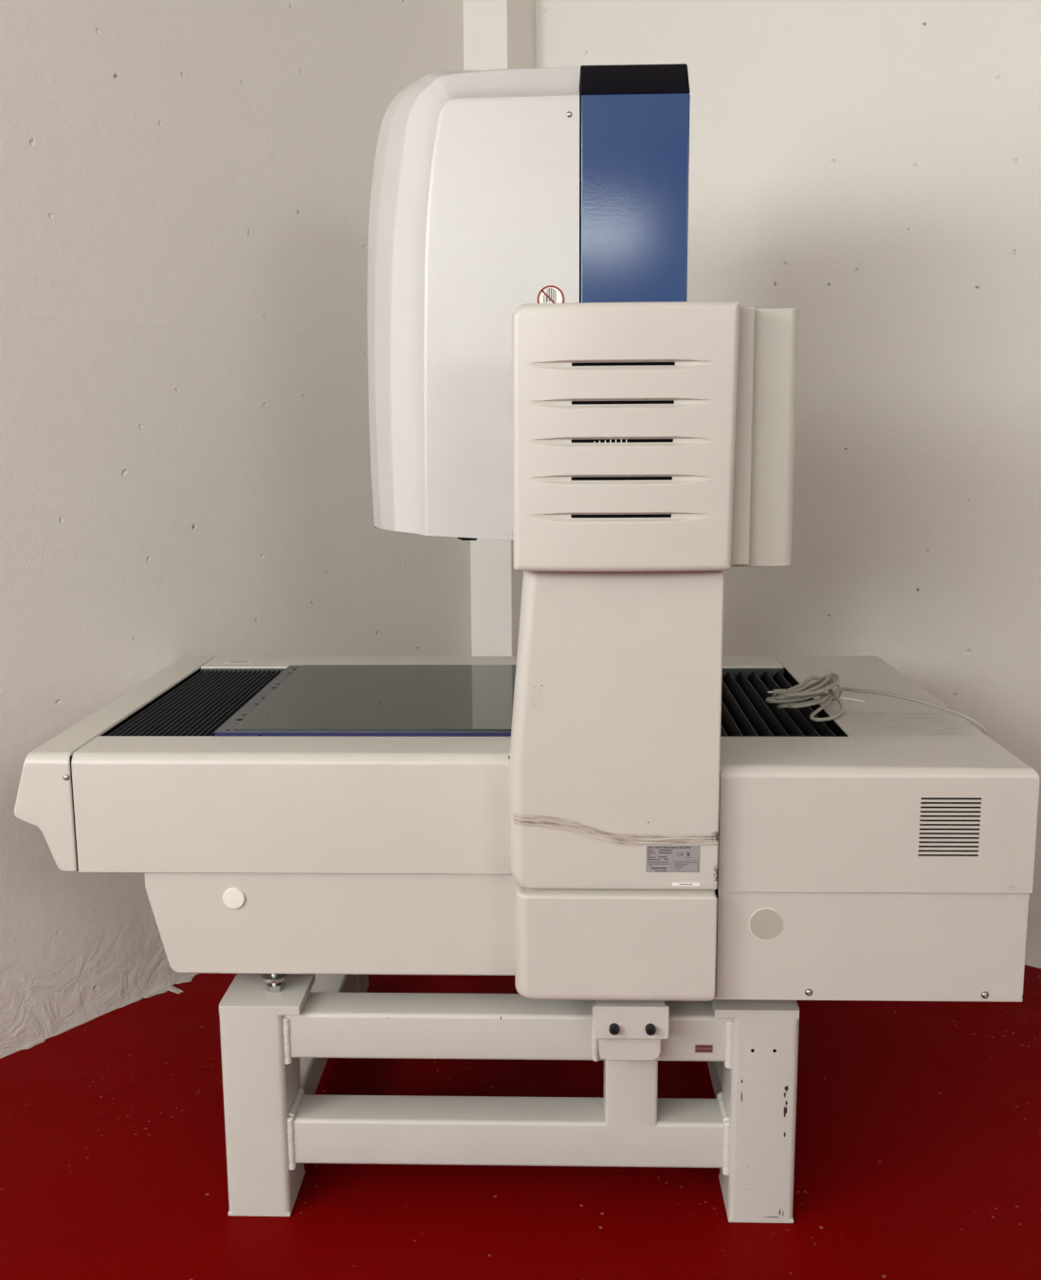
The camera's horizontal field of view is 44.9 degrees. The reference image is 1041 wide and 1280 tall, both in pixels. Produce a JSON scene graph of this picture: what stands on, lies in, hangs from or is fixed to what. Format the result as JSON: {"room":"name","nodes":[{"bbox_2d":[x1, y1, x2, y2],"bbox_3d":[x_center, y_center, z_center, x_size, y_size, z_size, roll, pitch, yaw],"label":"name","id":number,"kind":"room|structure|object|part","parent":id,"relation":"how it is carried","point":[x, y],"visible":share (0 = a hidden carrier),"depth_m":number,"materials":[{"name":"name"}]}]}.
{"room":"measurement laboratory","nodes":[
{"label":"measurement laboratory","id":0,"kind":"room"},
{"bbox_2d":[0,0,472,1058],"bbox_3d":[-3.438,-0.094,-0.207,0.153,3.100,11.000,7,12,37],"label":"wall","id":1,"kind":"structure","parent":0,"point":[186,185],"depth_m":3.04,"materials":[{"name":"beige paint"}]},
{"bbox_2d":[20,974,195,1049],"bbox_3d":[-0.975,0.906,3.054,0.063,0.004,0.505,7,12,37],"label":"trim","id":2,"kind":"structure","parent":1,"relation":"attached to","point":[171,988],"depth_m":3.15,"materials":[{"name":"paint"}]},
{"bbox_2d":[462,0,535,656],"bbox_3d":[-0.056,-0.829,3.977,0.216,3.100,0.251,6,11,32],"label":"column","id":3,"kind":"structure","parent":1,"relation":"attached to","point":[499,34],"depth_m":3.92,"materials":[{"name":"beige paint"}]},
{"bbox_2d":[0,965,1040,1279],"bbox_3d":[-0.957,1.800,-1.896,12.200,0.100,13.600,0,10,2],"label":"floor","id":4,"kind":"structure","parent":0,"point":[918,1146],"depth_m":2.38,"materials":[{"name":"red paint"}]},
{"bbox_2d":[219,973,799,1223],"bbox_3d":[-0.009,0.748,2.659,1.012,0.432,1.021,0,10,2],"label":"stand","id":5,"kind":"object","parent":4,"relation":"on","point":[276,1048],"visible":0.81,"depth_m":2.23,"materials":[{"name":"beige paint"}]},
{"bbox_3d":[-0.470,0.825,2.300,0.113,0.396,0.137,0,10,2],"label":"leg","id":6,"kind":"part","parent":5,"relation":"part of","materials":[{"name":"beige paint"}]},
{"bbox_3d":[-0.468,1.022,2.334,0.113,0.007,0.137,0,10,2],"label":"foot plate","id":7,"kind":"part","parent":5,"relation":"part of","materials":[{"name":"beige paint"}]},
{"bbox_3d":[-0.454,0.636,2.272,0.142,0.016,0.144,0,10,2],"label":"plate","id":8,"kind":"part","parent":5,"relation":"part of","materials":[{"name":"beige paint"}]},
{"bbox_3d":[-0.457,0.864,2.720,0.086,0.080,0.686,0,10,2],"label":"rail","id":9,"kind":"part","parent":5,"relation":"part of","materials":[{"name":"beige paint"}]},
{"bbox_3d":[-0.445,0.688,3.103,0.113,0.396,0.137,0,10,2],"label":"leg","id":10,"kind":"part","parent":5,"relation":"part of","materials":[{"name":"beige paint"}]},
{"bbox_3d":[-0.023,0.691,2.254,0.792,0.086,0.092,0,10,2],"label":"rail","id":11,"kind":"part","parent":5,"relation":"part of","materials":[{"name":"white metal"}]},
{"bbox_3d":[-0.021,0.891,2.288,0.792,0.088,0.092,0,10,2],"label":"rail","id":12,"kind":"part","parent":5,"relation":"part of","materials":[{"name":"white metal"}]},
{"bbox_2d":[14,63,1039,1002],"bbox_3d":[0.011,-0.259,2.538,1.764,1.650,1.245,0,10,2],"label":"machine","id":13,"kind":"object","parent":5,"relation":"on","point":[616,806],"depth_m":2.16,"materials":[{"name":"beige plastic"}]},
{"bbox_3d":[-0.149,0.112,2.616,0.742,0.003,0.628,0,10,2],"label":"stage glass","id":14,"kind":"part","parent":13,"relation":"part of","materials":[{"name":"grey glass"}]},
{"bbox_3d":[0.207,-0.797,2.446,0.188,0.377,0.496,0,10,2],"label":"head panel","id":15,"kind":"part","parent":13,"relation":"part of","materials":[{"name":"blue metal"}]},
{"bbox_3d":[0.249,0.357,2.057,0.087,0.046,0.001,0,10,2],"label":"rating plate","id":16,"kind":"part","parent":13,"relation":"part of","materials":[{"name":"silver metal"}]},
{"bbox_3d":[0.179,-0.314,1.969,0.360,0.396,0.028,0,10,2],"label":"beam plate","id":17,"kind":"part","parent":13,"relation":"part of","materials":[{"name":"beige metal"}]},
{"bbox_3d":[0.680,0.182,2.458,0.403,0.206,0.206,1,10,8],"label":"cable coil","id":18,"kind":"part","parent":13,"relation":"part of","materials":[{"name":"white plastic"}]},
{"bbox_2d":[918,797,981,856],"bbox_3d":[0.703,0.305,2.071,0.098,0.100,0.009,0,10,2],"label":"vent grille","id":19,"kind":"object","parent":13,"relation":"attached to","point":[947,826],"depth_m":2.06,"materials":[{"name":"white plastic"}]},
{"bbox_3d":[0.190,0.623,2.212,0.116,0.037,0.158,0,10,2],"label":"bracket arm","id":20,"kind":"part","parent":5,"relation":"part of","materials":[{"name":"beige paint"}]},
{"bbox_3d":[0.197,0.777,2.261,0.092,0.154,0.092,0,10,2],"label":"post","id":21,"kind":"part","parent":5,"relation":"part of","materials":[{"name":"white metal"}]},
{"bbox_3d":[0.188,0.647,2.134,0.126,0.058,0.007,0,10,2],"label":"bracket plate","id":22,"kind":"part","parent":5,"relation":"part of","materials":[{"name":"beige paint"}]},
{"bbox_3d":[0.441,0.863,2.692,0.086,0.080,0.686,0,10,2],"label":"rail","id":23,"kind":"part","parent":5,"relation":"part of","materials":[{"name":"white metal"}]},
{"bbox_3d":[0.410,0.634,2.245,0.144,0.016,0.144,0,10,2],"label":"plate","id":24,"kind":"part","parent":5,"relation":"part of","materials":[{"name":"beige paint"}]},
{"bbox_3d":[0.429,1.021,2.306,0.116,0.007,0.137,0,10,2],"label":"foot plate","id":25,"kind":"part","parent":5,"relation":"part of","materials":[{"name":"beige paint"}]},
{"bbox_3d":[0.428,0.823,2.272,0.116,0.396,0.137,0,10,2],"label":"leg","id":26,"kind":"part","parent":5,"relation":"part of","materials":[{"name":"beige paint"}]},
{"bbox_2d":[535,0,1040,969],"bbox_3d":[2.388,-0.563,2.318,6.000,3.100,0.150,7,12,37],"label":"wall","id":27,"kind":"structure","parent":0,"point":[870,170],"depth_m":3.29,"materials":[{"name":"beige paint"}]}
]}

